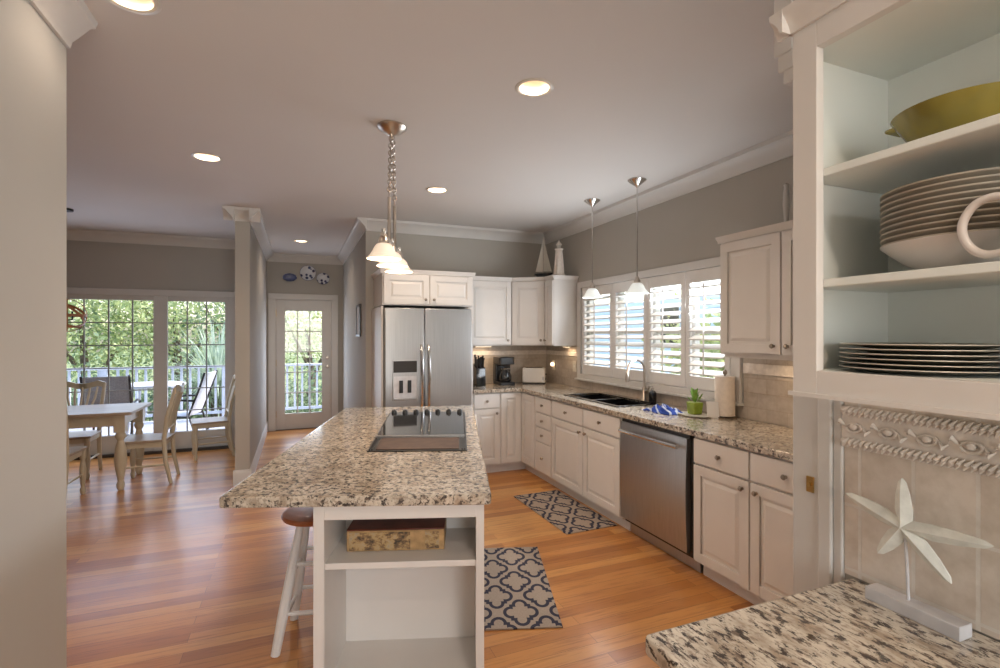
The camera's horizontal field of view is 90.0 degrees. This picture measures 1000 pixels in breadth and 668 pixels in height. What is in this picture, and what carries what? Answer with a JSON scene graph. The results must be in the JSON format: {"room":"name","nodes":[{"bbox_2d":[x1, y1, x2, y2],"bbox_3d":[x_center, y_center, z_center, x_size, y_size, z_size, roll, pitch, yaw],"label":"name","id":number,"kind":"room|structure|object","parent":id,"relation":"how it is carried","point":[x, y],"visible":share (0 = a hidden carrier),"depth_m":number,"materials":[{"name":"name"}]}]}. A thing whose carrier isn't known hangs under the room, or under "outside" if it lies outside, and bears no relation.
{"room":"kitchen","nodes":[
{"label":"kitchen","id":0,"kind":"room"},
{"bbox_2d":[0,0,66,667],"bbox_3d":[-0.656,0.130,-0.778,0.120,2.740,5.850,0,0,-22],"label":"wall","id":1,"kind":"structure","parent":0,"point":[33,60],"depth_m":1.71,"materials":[{"name":"paint"}]},
{"bbox_2d":[28,0,97,48],"bbox_3d":[-0.573,-1.179,-0.690,0.100,0.120,5.750,0,0,-22],"label":"trim","id":2,"kind":"structure","parent":1,"relation":"attached to","point":[69,20],"depth_m":1.86,"materials":[{"name":"white paint"}]},
{"bbox_2d":[67,240,234,291],"bbox_3d":[-5.214,0.130,5.993,4.022,2.740,0.120,0,0,-22],"label":"wall","id":3,"kind":"structure","parent":0,"point":[90,264],"depth_m":6.25,"materials":[{"name":"beige paint"}]},
{"bbox_2d":[67,287,234,459],"bbox_3d":[-4.795,0.472,6.109,2.785,2.055,0.120,0,0,-22],"label":"french door","id":4,"kind":"structure","parent":3,"relation":"in","point":[160,298],"depth_m":6.29,"materials":[{"name":"white paint"}]},
{"bbox_2d":[67,228,234,248],"bbox_3d":[-5.117,-1.179,5.913,3.902,0.120,0.100,0,0,-22],"label":"trim","id":5,"kind":"structure","parent":3,"relation":"attached to","point":[72,234],"depth_m":6.21,"materials":[{"name":"white paint"}]},
{"bbox_2d":[235,221,266,469],"bbox_3d":[-3.111,0.130,6.331,0.130,2.740,2.930,0,0,-22],"label":"wall","id":6,"kind":"structure","parent":0,"point":[250,261],"depth_m":5.00,"materials":[{"name":"beige paint"}]},
{"bbox_2d":[249,208,272,260],"bbox_3d":[-2.985,-1.179,6.327,0.100,0.120,3.030,0,0,-22],"label":"trim","id":7,"kind":"structure","parent":6,"relation":"attached to","point":[259,229],"depth_m":5.91,"materials":[{"name":"white paint"}]},
{"bbox_2d":[267,261,342,420],"bbox_3d":[-3.114,0.130,7.974,1.400,2.740,0.120,0,0,-22],"label":"wall","id":8,"kind":"structure","parent":0,"point":[276,283],"depth_m":7.97,"materials":[{"name":"beige paint"}]},
{"bbox_2d":[268,293,337,430],"bbox_3d":[-3.122,0.435,7.960,1.025,2.130,0.180,0,0,-22],"label":"door","id":9,"kind":"structure","parent":8,"relation":"in","point":[278,303],"depth_m":7.89,"materials":[{"name":"white paint"}]},
{"bbox_2d":[268,253,341,264],"bbox_3d":[-3.058,-1.179,7.878,1.128,0.120,0.100,0,0,-22],"label":"trim","id":10,"kind":"structure","parent":8,"relation":"attached to","point":[276,257],"depth_m":7.87,"materials":[{"name":"white paint"}]},
{"bbox_2d":[343,234,363,409],"bbox_3d":[-1.977,0.130,6.870,0.120,2.740,2.780,0,0,-22],"label":"wall","id":11,"kind":"structure","parent":0,"point":[353,267],"depth_m":6.61,"materials":[{"name":"beige paint"}]},
{"bbox_2d":[337,217,366,264],"bbox_3d":[-2.033,-1.179,6.712,0.100,0.120,3.030,0,0,-22],"label":"trim","id":12,"kind":"structure","parent":11,"relation":"attached to","point":[356,232],"depth_m":6.12,"materials":[{"name":"white paint"}]},
{"bbox_2d":[233,231,546,485],"bbox_3d":[-1.052,0.130,5.654,3.474,2.740,0.166,0,0,-22],"label":"wall","id":13,"kind":"structure","parent":0,"point":[489,258],"depth_m":5.75,"materials":[{"name":"beige paint"}]},
{"bbox_2d":[222,205,260,222],"bbox_3d":[-2.543,-1.179,4.925,0.330,0.120,0.100,0,0,-22],"label":"trim","id":14,"kind":"structure","parent":13,"relation":"attached to","point":[240,213],"depth_m":4.93,"materials":[{"name":"white paint"}]},
{"bbox_2d":[371,268,475,308],"bbox_3d":[-0.821,-0.463,5.321,0.995,0.355,0.648,0,0,-22],"label":"upper cabinet","id":15,"kind":"object","parent":13,"relation":"attached to","point":[419,288],"visible":1,"depth_m":5.06,"materials":[{"name":"beige paint"}]},
{"bbox_2d":[364,218,545,243],"bbox_3d":[-0.426,-1.179,5.781,2.220,0.120,0.100,0,0,-22],"label":"trim","id":16,"kind":"structure","parent":13,"relation":"attached to","point":[373,224],"depth_m":5.75,"materials":[{"name":"white paint"}]},
{"bbox_2d":[462,276,511,345],"bbox_3d":[-0.173,-0.255,5.734,0.570,0.770,0.368,0,0,-22],"label":"upper cabinet","id":17,"kind":"object","parent":13,"relation":"attached to","point":[491,307],"visible":0.73,"depth_m":5.60,"materials":[{"name":"beige paint"}]},
{"bbox_2d":[473,345,545,382],"bbox_3d":[0.038,0.357,6.017,1.179,0.455,0.010,0,0,-22],"label":"backsplash","id":18,"kind":"structure","parent":13,"relation":"attached to","point":[524,360],"depth_m":6.08,"materials":[{"name":"tile"}]},
{"bbox_2d":[511,277,545,345],"bbox_3d":[0.396,-0.255,5.850,0.628,0.770,0.579,0,0,-22],"label":"upper cabinet","id":19,"kind":"object","parent":13,"relation":"attached to","point":[527,293],"visible":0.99,"depth_m":5.64,"materials":[{"name":"beige paint"}]},
{"bbox_2d":[67,428,753,667],"bbox_3d":[-1.863,1.550,2.008,8.050,0.100,12.120,0,0,-22],"label":"floor","id":20,"kind":"structure","parent":0,"point":[160,574],"depth_m":3.07,"materials":[{"name":"brown wood"}]},
{"bbox_2d":[67,412,86,494],"bbox_3d":[-3.989,1.009,4.400,0.436,0.988,0.513,0,0,-22],"label":"dining chair","id":21,"kind":"object","parent":20,"relation":"on","point":[75,452],"visible":0.27,"depth_m":4.61,"materials":[{"name":"brown wood"}]},
{"bbox_2d":[67,380,105,479],"bbox_3d":[-4.511,1.009,5.292,0.436,0.988,0.513,0,0,-22],"label":"dining chair","id":22,"kind":"object","parent":20,"relation":"on","point":[75,437],"visible":0.41,"depth_m":5.46,"materials":[{"name":"brown wood"}]},
{"bbox_2d":[67,402,151,490],"bbox_3d":[-4.485,1.123,4.788,1.770,0.755,0.760,0,0,-22],"label":"dining table","id":23,"kind":"object","parent":20,"relation":"on","point":[118,416],"visible":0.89,"depth_m":4.78,"materials":[{"name":"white wood"}]},
{"bbox_2d":[124,382,184,483],"bbox_3d":[-3.551,1.009,5.123,0.513,0.988,0.436,0,0,-22],"label":"dining chair","id":24,"kind":"object","parent":20,"relation":"on","point":[134,441],"visible":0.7,"depth_m":5.06,"materials":[{"name":"brown wood"}]},
{"bbox_2d":[191,375,234,460],"bbox_3d":[-3.517,1.009,6.183,0.513,0.988,0.436,0,0,-34],"label":"dining chair","id":25,"kind":"object","parent":20,"relation":"on","point":[221,421],"visible":0.94,"depth_m":6.10,"materials":[{"name":"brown wood"}]},
{"bbox_2d":[271,507,312,657],"bbox_3d":[-0.916,1.189,2.501,0.345,0.630,0.345,0,0,-7],"label":"bar stool","id":26,"kind":"object","parent":20,"relation":"on","point":[300,517],"visible":0.49,"depth_m":2.39,"materials":[{"name":"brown wood"}]},
{"bbox_2d":[313,415,483,667],"bbox_3d":[-0.436,1.066,2.884,0.630,0.871,2.050,0,0,-3],"label":"base cabinet","id":27,"kind":"object","parent":20,"relation":"on","point":[397,608],"visible":0.61,"depth_m":2.08,"materials":[{"name":"beige paint"}]},
{"bbox_2d":[219,405,490,507],"bbox_3d":[-0.631,0.606,2.928,1.012,0.039,2.297,0,0,-5],"label":"countertop","id":28,"kind":"structure","parent":27,"relation":"on","point":[332,465],"depth_m":2.09,"materials":[{"name":"stone"}]},
{"bbox_2d":[367,408,466,451],"bbox_3d":[-0.489,0.567,3.095,0.576,0.038,1.226,0,0,-3],"label":"cooktop","id":29,"kind":"object","parent":28,"relation":"in","point":[405,431],"visible":1,"depth_m":2.91,"materials":[{"name":"black glass"}]},
{"bbox_2d":[369,434,464,450],"bbox_3d":[-0.427,0.574,2.660,0.547,0.013,0.464,0,0,-22],"label":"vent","id":30,"kind":"object","parent":29,"relation":"attached to","point":[391,442],"depth_m":2.66,"materials":[{"name":"silver metal"}]},
{"bbox_2d":[347,518,446,551],"bbox_3d":[-0.417,0.810,2.071,0.382,0.087,0.214,0,0,-3],"label":"printed box","id":31,"kind":"object","parent":27,"relation":"on","point":[410,533],"visible":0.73,"depth_m":1.97,"materials":[{"name":"cardboard"}]},
{"bbox_2d":[325,528,475,569],"bbox_3d":[-0.385,0.866,2.032,0.590,0.024,0.314,0,0,-4],"label":"shelf","id":32,"kind":"object","parent":27,"relation":"attached to","point":[459,549],"depth_m":1.92,"materials":[{"name":"beige paint"}]},
{"bbox_2d":[383,307,470,406],"bbox_3d":[-0.815,0.623,5.214,0.865,1.755,0.820,0,0,-22],"label":"refrigerator","id":33,"kind":"object","parent":20,"relation":"on","point":[427,351],"visible":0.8,"depth_m":4.88,"materials":[{"name":"silver metal"}]},
{"bbox_2d":[473,393,499,472],"bbox_3d":[-0.242,1.064,5.563,0.310,0.872,0.623,0,0,-22],"label":"base cabinet","id":34,"kind":"object","parent":20,"relation":"on","point":[486,406],"visible":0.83,"depth_m":5.31,"materials":[{"name":"beige paint"}]},
{"bbox_2d":[498,392,542,478],"bbox_3d":[0.358,1.064,5.640,0.860,0.872,0.929,0,0,-22],"label":"base cabinet","id":35,"kind":"object","parent":20,"relation":"on","point":[517,409],"visible":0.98,"depth_m":5.39,"materials":[{"name":"beige paint"}]},
{"bbox_2d":[484,547,562,630],"bbox_3d":[0.092,1.495,3.016,0.400,0.008,0.960,0,0,-3],"label":"rug","id":36,"kind":"object","parent":20,"relation":"on","point":[518,594],"visible":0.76,"depth_m":2.90,"materials":[{"name":"fabric"}]},
{"bbox_2d":[535,396,558,488],"bbox_3d":[0.698,1.064,5.082,0.648,0.872,0.358,0,0,-22],"label":"base cabinet","id":37,"kind":"object","parent":20,"relation":"on","point":[543,406],"visible":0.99,"depth_m":4.95,"materials":[{"name":"beige paint"}]},
{"bbox_2d":[514,490,616,534],"bbox_3d":[0.522,1.495,4.261,0.460,0.008,0.950,0,0,-23],"label":"rug","id":38,"kind":"object","parent":20,"relation":"on","point":[565,513],"visible":1,"depth_m":4.18,"materials":[{"name":"fabric"}]},
{"bbox_2d":[552,400,630,530],"bbox_3d":[0.974,1.064,4.399,0.648,0.872,1.112,0,0,-22],"label":"base cabinet","id":39,"kind":"object","parent":20,"relation":"on","point":[585,442],"visible":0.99,"depth_m":4.21,"materials":[{"name":"beige paint"}]},
{"bbox_2d":[473,381,792,461],"bbox_3d":[0.783,0.606,4.163,1.172,0.039,3.983,0,0,-22],"label":"countertop","id":40,"kind":"structure","parent":39,"relation":"on","point":[773,440],"depth_m":3.35,"materials":[{"name":"beige stone"}]},
{"bbox_2d":[493,356,514,385],"bbox_3d":[0.052,0.425,5.784,0.190,0.320,0.272,0,0,-22],"label":"coffee maker","id":41,"kind":"object","parent":40,"relation":"on","point":[502,376],"visible":1,"depth_m":5.72,"materials":[{"name":"black plastic"}]},
{"bbox_2d":[522,367,546,383],"bbox_3d":[0.410,0.492,5.942,0.285,0.188,0.152,0,0,6],"label":"toaster","id":42,"kind":"object","parent":40,"relation":"on","point":[530,375],"visible":1,"depth_m":5.87,"materials":[{"name":"white plastic"}]},
{"bbox_2d":[563,392,659,406],"bbox_3d":[0.970,0.691,4.474,0.430,0.225,0.874,0,0,-22],"label":"sink","id":43,"kind":"object","parent":40,"relation":"in","point":[622,401],"visible":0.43,"depth_m":4.50,"materials":[{"name":"black metal"}]},
{"bbox_2d":[578,394,646,405],"bbox_3d":[0.970,0.699,4.474,0.394,0.208,0.844,0,0,-22],"label":"basin","id":44,"kind":"object","parent":43,"relation":"in","point":[598,398],"depth_m":4.49,"materials":[{"name":"black metal"}]},
{"bbox_2d":[715,369,736,418],"bbox_3d":[1.577,0.416,3.506,0.156,0.338,0.155,0,0,-22],"label":"paper towel holder","id":45,"kind":"object","parent":40,"relation":"on","point":[724,384],"visible":0.96,"depth_m":3.45,"materials":[{"name":"paper"}]},
{"bbox_2d":[618,418,702,572],"bbox_3d":[1.292,1.063,3.530,0.669,0.863,0.717,0,0,-22],"label":"dishwasher","id":46,"kind":"object","parent":20,"relation":"on","point":[657,463],"visible":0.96,"depth_m":3.36,"materials":[{"name":"silver metal"}]},
{"bbox_2d":[694,437,792,604],"bbox_3d":[1.622,1.064,2.796,0.648,0.872,0.860,0,0,-22],"label":"base cabinet","id":47,"kind":"object","parent":20,"relation":"on","point":[743,499],"visible":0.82,"depth_m":2.73,"materials":[{"name":"beige paint"}]},
{"bbox_3d":[0.911,1.064,0.190,0.608,0.872,1.900,0,0,-22],"label":"base cabinet","id":48,"kind":"object","parent":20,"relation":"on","visible":0},
{"bbox_2d":[646,579,999,667],"bbox_3d":[0.940,0.605,0.164,0.616,0.038,2.000,0,0,-22],"label":"countertop","id":49,"kind":"structure","parent":48,"relation":"on","point":[834,625],"depth_m":0.96,"materials":[{"name":"stone"}]},
{"bbox_2d":[846,478,993,641],"bbox_3d":[0.857,0.446,1.045,0.042,0.280,0.268,0,0,-22],"label":"sculpture","id":50,"kind":"object","parent":49,"relation":"on","point":[904,529],"visible":1,"depth_m":1.03,"materials":[{"name":"grey paint"}]},
{"bbox_2d":[371,306,472,406],"bbox_3d":[-0.825,0.615,5.299,0.960,1.770,0.685,0,0,-22],"label":"surround","id":51,"kind":"object","parent":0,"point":[376,313],"visible":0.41,"depth_m":5.08,"materials":[{"name":"beige paint"}]},
{"bbox_2d":[67,0,792,256],"bbox_3d":[-1.863,-1.340,2.008,8.050,0.200,12.120,0,0,-22],"label":"ceiling","id":52,"kind":"structure","parent":0,"point":[292,96],"depth_m":2.71,"materials":[{"name":"paint"}]},
{"bbox_2d":[106,0,161,14],"bbox_3d":[-1.365,-1.282,1.843,0.196,0.096,0.196,0,0,-22],"label":"recessed light","id":53,"kind":"object","parent":52,"relation":"in","point":[142,7],"visible":1,"depth_m":1.91,"materials":[{"name":"beige"}]},
{"bbox_2d":[366,120,412,273],"bbox_3d":[-0.644,-0.822,2.986,0.184,0.834,0.753,0,0,-3],"label":"pendant","id":54,"kind":"object","parent":52,"relation":"hanging from","point":[390,257],"visible":1,"depth_m":2.92,"materials":[{"name":"silver metal"}]},
{"bbox_2d":[515,78,553,97],"bbox_3d":[0.172,-1.282,2.518,0.196,0.096,0.196,0,0,-22],"label":"recessed light","id":55,"kind":"object","parent":52,"relation":"in","point":[531,87],"visible":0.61,"depth_m":2.57,"materials":[{"name":"beige"}]},
{"bbox_2d":[626,177,648,294],"bbox_3d":[1.101,-0.781,4.015,0.184,0.915,0.184,0,0,-22],"label":"mini pendant","id":56,"kind":"object","parent":52,"relation":"hanging from","point":[637,287],"visible":1,"depth_m":4.00,"materials":[{"name":"silver metal"}]},
{"bbox_2d":[547,156,792,427],"bbox_3d":[2.324,0.130,2.136,0.150,2.740,9.220,0,0,-22],"label":"wall","id":57,"kind":"structure","parent":0,"point":[685,228],"depth_m":4.05,"materials":[{"name":"beige paint"}]},
{"bbox_2d":[543,275,578,345],"bbox_3d":[0.672,-0.255,5.554,0.343,0.770,0.220,0,0,-22],"label":"upper cabinet","id":58,"kind":"object","parent":57,"relation":"attached to","point":[560,290],"visible":1,"depth_m":5.49,"materials":[{"name":"beige paint"}]},
{"bbox_2d":[473,350,792,377],"bbox_3d":[0.792,0.236,4.168,1.151,0.072,3.986,0,0,-22],"label":"trim","id":59,"kind":"structure","parent":57,"relation":"attached to","point":[748,368],"depth_m":3.43,"materials":[{"name":"stone"}]},
{"bbox_2d":[574,257,743,405],"bbox_3d":[1.306,-0.033,4.510,0.160,1.065,2.215,0,0,-22],"label":"window","id":60,"kind":"structure","parent":57,"relation":"in","point":[736,364],"depth_m":4.38,"materials":[{"name":"white paint"}]},
{"bbox_2d":[582,284,612,376],"bbox_3d":[1.006,-0.035,5.171,0.085,0.923,0.565,0,0,-22],"label":"plantation shutter","id":61,"kind":"object","parent":60,"relation":"attached to","point":[608,288],"visible":0.78,"depth_m":5.15,"materials":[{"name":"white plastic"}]},
{"bbox_2d":[613,278,646,381],"bbox_3d":[1.210,-0.035,4.666,0.085,0.923,0.515,0,0,-22],"label":"plantation shutter","id":62,"kind":"object","parent":60,"relation":"attached to","point":[636,375],"visible":0.77,"depth_m":4.66,"materials":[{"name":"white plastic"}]},
{"bbox_2d":[647,272,685,386],"bbox_3d":[1.396,-0.035,4.207,0.085,0.923,0.465,0,0,-22],"label":"plantation shutter","id":63,"kind":"object","parent":60,"relation":"attached to","point":[674,279],"visible":1,"depth_m":4.19,"materials":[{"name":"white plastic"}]},
{"bbox_2d":[686,266,729,391],"bbox_3d":[1.567,-0.035,3.783,0.085,0.923,0.440,0,0,-22],"label":"plantation shutter","id":64,"kind":"object","parent":60,"relation":"attached to","point":[707,274],"visible":0.62,"depth_m":3.81,"materials":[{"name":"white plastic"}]},
{"bbox_2d":[543,130,792,243],"bbox_3d":[1.768,-1.179,3.179,0.100,0.120,6.570,0,0,-22],"label":"trim","id":65,"kind":"structure","parent":57,"relation":"attached to","point":[780,147],"depth_m":3.90,"materials":[{"name":"white paint"}]},
{"bbox_2d":[546,346,792,426],"bbox_3d":[1.329,0.357,4.385,0.010,0.455,3.985,0,0,-22],"label":"backsplash","id":66,"kind":"structure","parent":57,"relation":"attached to","point":[767,399],"depth_m":3.42,"materials":[{"name":"tile"}]},
{"bbox_2d":[715,220,792,360],"bbox_3d":[1.733,-0.240,2.901,0.363,0.780,0.950,0,0,-22],"label":"upper cabinet","id":67,"kind":"object","parent":57,"relation":"attached to","point":[756,265],"visible":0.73,"depth_m":2.98,"materials":[{"name":"beige paint"}]},
{"bbox_2d":[845,573,999,641],"bbox_3d":[1.669,0.130,-0.633,0.120,2.740,4.335,0,0,-22],"label":"wall niche","id":68,"kind":"object","parent":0,"point":[847,576],"depth_m":1.19,"materials":[{"name":"beige paint"}]},
{"bbox_2d":[774,0,793,86],"bbox_3d":[0.848,-0.895,1.404,0.155,0.410,0.056,0,0,-22],"label":"trim","id":69,"kind":"structure","parent":68,"relation":"attached to","point":[783,51],"depth_m":1.37,"materials":[{"name":"white paint"}]},
{"bbox_2d":[769,0,999,420],"bbox_3d":[0.937,-0.262,0.535,0.359,0.767,1.190,0,0,-22],"label":"hutch","id":70,"kind":"object","parent":68,"relation":"attached to","point":[858,65],"visible":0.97,"depth_m":0.97,"materials":[{"name":"beige paint"}]},
{"bbox_2d":[823,113,999,193],"bbox_3d":[0.944,-0.312,0.521,0.258,0.016,1.136,0,0,-22],"label":"shelf","id":71,"kind":"object","parent":70,"relation":"attached to","point":[974,145],"depth_m":0.89,"materials":[{"name":"paint"}]},
{"bbox_2d":[823,261,999,292],"bbox_3d":[0.944,-0.098,0.521,0.258,0.016,1.136,0,0,-22],"label":"shelf","id":72,"kind":"object","parent":70,"relation":"attached to","point":[984,277],"depth_m":0.89,"materials":[{"name":"paint"}]},
{"bbox_2d":[839,363,999,375],"bbox_3d":[0.765,0.065,0.906,0.252,0.010,0.252,0,0,-22],"label":"plate","id":73,"kind":"object","parent":70,"relation":"on","point":[851,365],"visible":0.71,"depth_m":0.85,"materials":[{"name":"ceramic"}]},
{"bbox_2d":[839,359,999,370],"bbox_3d":[0.766,0.056,0.906,0.252,0.010,0.252,0,0,-22],"label":"plate","id":74,"kind":"object","parent":73,"relation":"on","point":[855,361],"visible":0.69,"depth_m":0.85,"materials":[{"name":"ceramic"}]},
{"bbox_2d":[839,355,999,365],"bbox_3d":[0.767,0.048,0.906,0.252,0.010,0.252,0,0,-22],"label":"plate","id":75,"kind":"object","parent":74,"relation":"on","point":[865,358],"visible":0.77,"depth_m":0.84,"materials":[{"name":"ceramic"}]},
{"bbox_2d":[839,351,999,359],"bbox_3d":[0.765,0.039,0.906,0.252,0.010,0.252,0,0,-22],"label":"plate","id":76,"kind":"object","parent":75,"relation":"on","point":[861,353],"visible":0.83,"depth_m":0.84,"materials":[{"name":"ceramic"}]},
{"bbox_2d":[839,346,999,354],"bbox_3d":[0.766,0.031,0.906,0.252,0.010,0.252,0,0,-22],"label":"plate","id":77,"kind":"object","parent":76,"relation":"on","point":[858,348],"visible":0.8,"depth_m":0.83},
{"bbox_2d":[840,342,999,349],"bbox_3d":[0.767,0.022,0.906,0.252,0.010,0.252,0,0,-22],"label":"plate","id":78,"kind":"object","parent":77,"relation":"on","point":[876,345],"visible":0.99,"depth_m":0.85,"materials":[{"name":"ceramic"}]},
{"bbox_2d":[880,227,999,269],"bbox_3d":[0.809,-0.134,0.866,0.242,0.055,0.242,0,0,-22],"label":"bowl","id":79,"kind":"object","parent":70,"relation":"on","point":[940,249],"visible":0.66,"depth_m":0.82,"materials":[{"name":"white ceramic"}]},
{"bbox_2d":[880,221,999,245],"bbox_3d":[0.809,-0.144,0.866,0.242,0.055,0.242,0,0,-22],"label":"bowl","id":80,"kind":"object","parent":79,"relation":"on","point":[989,224],"visible":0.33,"depth_m":0.81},
{"bbox_2d":[880,214,999,239],"bbox_3d":[0.809,-0.154,0.866,0.242,0.055,0.242,0,0,-22],"label":"bowl","id":81,"kind":"object","parent":80,"relation":"on","point":[993,217],"visible":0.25,"depth_m":0.81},
{"bbox_2d":[880,207,999,234],"bbox_3d":[0.809,-0.165,0.866,0.242,0.055,0.242,0,0,-22],"label":"bowl","id":82,"kind":"object","parent":81,"relation":"on","point":[996,210],"visible":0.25,"depth_m":0.81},
{"bbox_2d":[880,201,999,228],"bbox_3d":[0.809,-0.175,0.866,0.242,0.055,0.242,0,0,-22],"label":"bowl","id":83,"kind":"object","parent":82,"relation":"on","point":[992,204],"visible":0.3,"depth_m":0.81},
{"bbox_2d":[880,195,983,223],"bbox_3d":[0.809,-0.185,0.866,0.242,0.055,0.242,0,0,-22],"label":"bowl","id":84,"kind":"object","parent":83,"relation":"on","point":[967,200],"visible":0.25,"depth_m":0.82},
{"bbox_2d":[880,187,999,217],"bbox_3d":[0.809,-0.195,0.866,0.242,0.055,0.242,0,0,-22],"label":"bowl","id":85,"kind":"object","parent":84,"relation":"on","point":[978,192],"visible":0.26,"depth_m":0.80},
{"bbox_2d":[880,180,999,212],"bbox_3d":[0.809,-0.206,0.866,0.242,0.055,0.242,0,0,-22],"label":"bowl","id":86,"kind":"object","parent":85,"relation":"on","point":[989,184],"visible":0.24,"depth_m":0.80,"materials":[{"name":"ceramic"}]},
{"bbox_2d":[880,173,999,206],"bbox_3d":[0.809,-0.216,0.866,0.242,0.055,0.242,0,0,-22],"label":"bowl","id":87,"kind":"object","parent":86,"relation":"on","point":[991,177],"visible":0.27,"depth_m":0.80,"materials":[{"name":"ceramic"}]},
{"bbox_2d":[880,167,999,201],"bbox_3d":[0.809,-0.226,0.866,0.242,0.055,0.242,0,0,-22],"label":"bowl","id":88,"kind":"object","parent":87,"relation":"on","point":[994,170],"visible":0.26,"depth_m":0.80,"materials":[{"name":"ceramic"}]},
{"bbox_2d":[884,81,999,142],"bbox_3d":[0.804,-0.356,0.867,0.199,0.072,0.198,0,0,27],"label":"serving dish","id":89,"kind":"object","parent":70,"relation":"on","point":[946,111],"visible":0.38,"depth_m":0.82,"materials":[{"name":"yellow ceramic"}]},
{"bbox_2d":[957,192,999,258],"bbox_3d":[0.748,-0.158,0.717,0.076,0.103,0.141,0,0,-22],"label":"mug","id":90,"kind":"object","parent":70,"relation":"on","point":[968,245],"visible":1,"depth_m":0.76,"materials":[{"name":"white ceramic"}]},
{"bbox_2d":[844,402,999,639],"bbox_3d":[1.226,0.355,0.290,0.008,0.460,2.020,0,0,-22],"label":"tiled wall","id":91,"kind":"structure","parent":68,"relation":"attached to","point":[968,503],"depth_m":1.06,"materials":[{"name":"tile"}]},
{"bbox_2d":[793,395,844,593],"bbox_3d":[0.817,0.405,1.288,0.026,2.190,0.133,0,0,-22],"label":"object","id":92,"kind":"structure","parent":91,"relation":"attached to","point":[818,452],"depth_m":1.28,"materials":[{"name":"white paint"}]},
{"bbox_2d":[837,405,999,478],"bbox_3d":[1.209,0.223,0.288,0.024,0.101,2.029,0,0,-22],"label":"trim","id":93,"kind":"structure","parent":91,"relation":"attached to","point":[972,447],"depth_m":1.05,"materials":[{"name":"stone"}]},
{"label":"outside","id":94,"kind":"structure","parent":0,"visible":0},
{"bbox_2d":[69,419,224,435],"bbox_3d":[-4.885,1.640,8.086,11.000,0.040,3.495,0,0,-22],"label":"deck","id":95,"kind":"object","parent":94,"point":[181,423],"depth_m":8.57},
{"bbox_2d":[79,375,140,433],"bbox_3d":[-5.424,1.090,6.976,0.590,1.068,0.688,0,0,-27],"label":"patio chair","id":96,"kind":"object","parent":95,"relation":"on","point":[116,382],"visible":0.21,"depth_m":6.78,"materials":[{"name":"grey fabric"}]},
{"bbox_2d":[152,370,217,431],"bbox_3d":[-4.645,1.090,7.411,0.688,1.068,0.590,0,0,-12],"label":"patio chair","id":97,"kind":"object","parent":95,"relation":"on","point":[199,402],"visible":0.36,"depth_m":7.43,"materials":[{"name":"white fabric"}]},
{"bbox_2d":[67,363,321,416],"bbox_3d":[-5.474,1.110,9.544,11.000,1.020,0.120,0,0,-22],"label":"deck railing","id":98,"kind":"object","parent":95,"relation":"on","point":[100,372],"visible":0.18,"depth_m":9.50,"materials":[{"name":"wood"}]},
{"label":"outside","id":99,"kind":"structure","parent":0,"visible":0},
{"bbox_2d":[67,350,321,420],"bbox_3d":[-9.365,2.750,23.180,120.000,0.100,130.000,0,0,-22],"label":"ground","id":100,"kind":"structure","parent":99,"point":[300,359],"depth_m":41.53,"materials":[{"name":"green plant"}]},
{"bbox_2d":[67,299,185,374],"bbox_3d":[-12.983,-1.067,12.959,9.870,7.556,8.194,0,0,10],"label":"leafy tree","id":101,"kind":"object","parent":100,"relation":"on","point":[86,302],"visible":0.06,"depth_m":13.13,"materials":[{"name":"green plant"}]},
{"bbox_2d":[67,344,202,421],"bbox_3d":[-8.656,1.394,10.435,4.270,2.442,3.359,0,0,-22],"label":"bush","id":102,"kind":"object","parent":100,"relation":"on","point":[97,357],"visible":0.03,"depth_m":10.47,"materials":[{"name":"green plant"}]},
{"bbox_2d":[67,299,218,401],"bbox_3d":[-10.869,-0.944,12.696,6.945,7.314,6.681,0,0,-28],"label":"leafy tree","id":103,"kind":"object","parent":100,"relation":"on","point":[104,336],"visible":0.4,"depth_m":12.50,"materials":[{"name":"green plant"}]},
{"bbox_2d":[125,315,224,419],"bbox_3d":[-7.124,1.090,11.475,3.856,3.052,3.473,0,0,-25],"label":"bush","id":104,"kind":"object","parent":100,"relation":"on","point":[192,382],"visible":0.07,"depth_m":11.01,"materials":[{"name":"green plant"}]},
{"bbox_2d":[138,316,224,416],"bbox_3d":[-6.271,0.998,11.139,3.364,3.404,3.363,0,0,-22],"label":"palmetto","id":105,"kind":"object","parent":100,"relation":"on","point":[217,351],"visible":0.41,"depth_m":10.82,"materials":[{"name":"green plant"}]},
{"bbox_2d":[67,299,301,420],"bbox_3d":[-9.667,-0.361,13.673,8.559,6.145,5.618,0,0,5],"label":"leafy tree","id":106,"kind":"object","parent":100,"relation":"on","point":[174,317],"visible":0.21,"depth_m":13.41,"materials":[{"name":"green plant"}]},
{"bbox_2d":[101,300,318,393],"bbox_3d":[-8.380,-0.588,15.369,7.245,6.598,6.210,0,0,2],"label":"leafy tree","id":107,"kind":"object","parent":100,"relation":"on","point":[202,305],"visible":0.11,"depth_m":14.57,"materials":[{"name":"green plant"}]},
{"bbox_2d":[209,345,321,412],"bbox_3d":[-4.821,1.264,11.905,3.776,2.704,2.941,0,0,9],"label":"bush","id":108,"kind":"object","parent":100,"relation":"on","point":[305,398],"visible":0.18,"depth_m":11.97,"materials":[{"name":"green plant"}]},
{"bbox_2d":[210,302,321,410],"bbox_3d":[-5.673,-0.423,15.604,5.793,6.271,5.355,0,0,-5],"label":"leafy tree","id":109,"kind":"object","parent":100,"relation":"on","point":[304,338],"visible":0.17,"depth_m":15.15,"materials":[{"name":"green plant"}]},
{"bbox_2d":[594,295,719,372],"bbox_3d":[7.658,0.700,16.036,0.385,4.000,24.000,0,0,-22],"label":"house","id":110,"kind":"structure","parent":100,"relation":"on","point":[715,297],"depth_m":20.57,"materials":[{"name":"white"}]},
{"bbox_2d":[641,292,724,377],"bbox_3d":[3.179,1.021,7.189,2.717,3.392,1.893,0,0,-22],"label":"leafy tree","id":111,"kind":"object","parent":100,"relation":"on","point":[716,314],"visible":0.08,"depth_m":7.05,"materials":[{"name":"green plant"}]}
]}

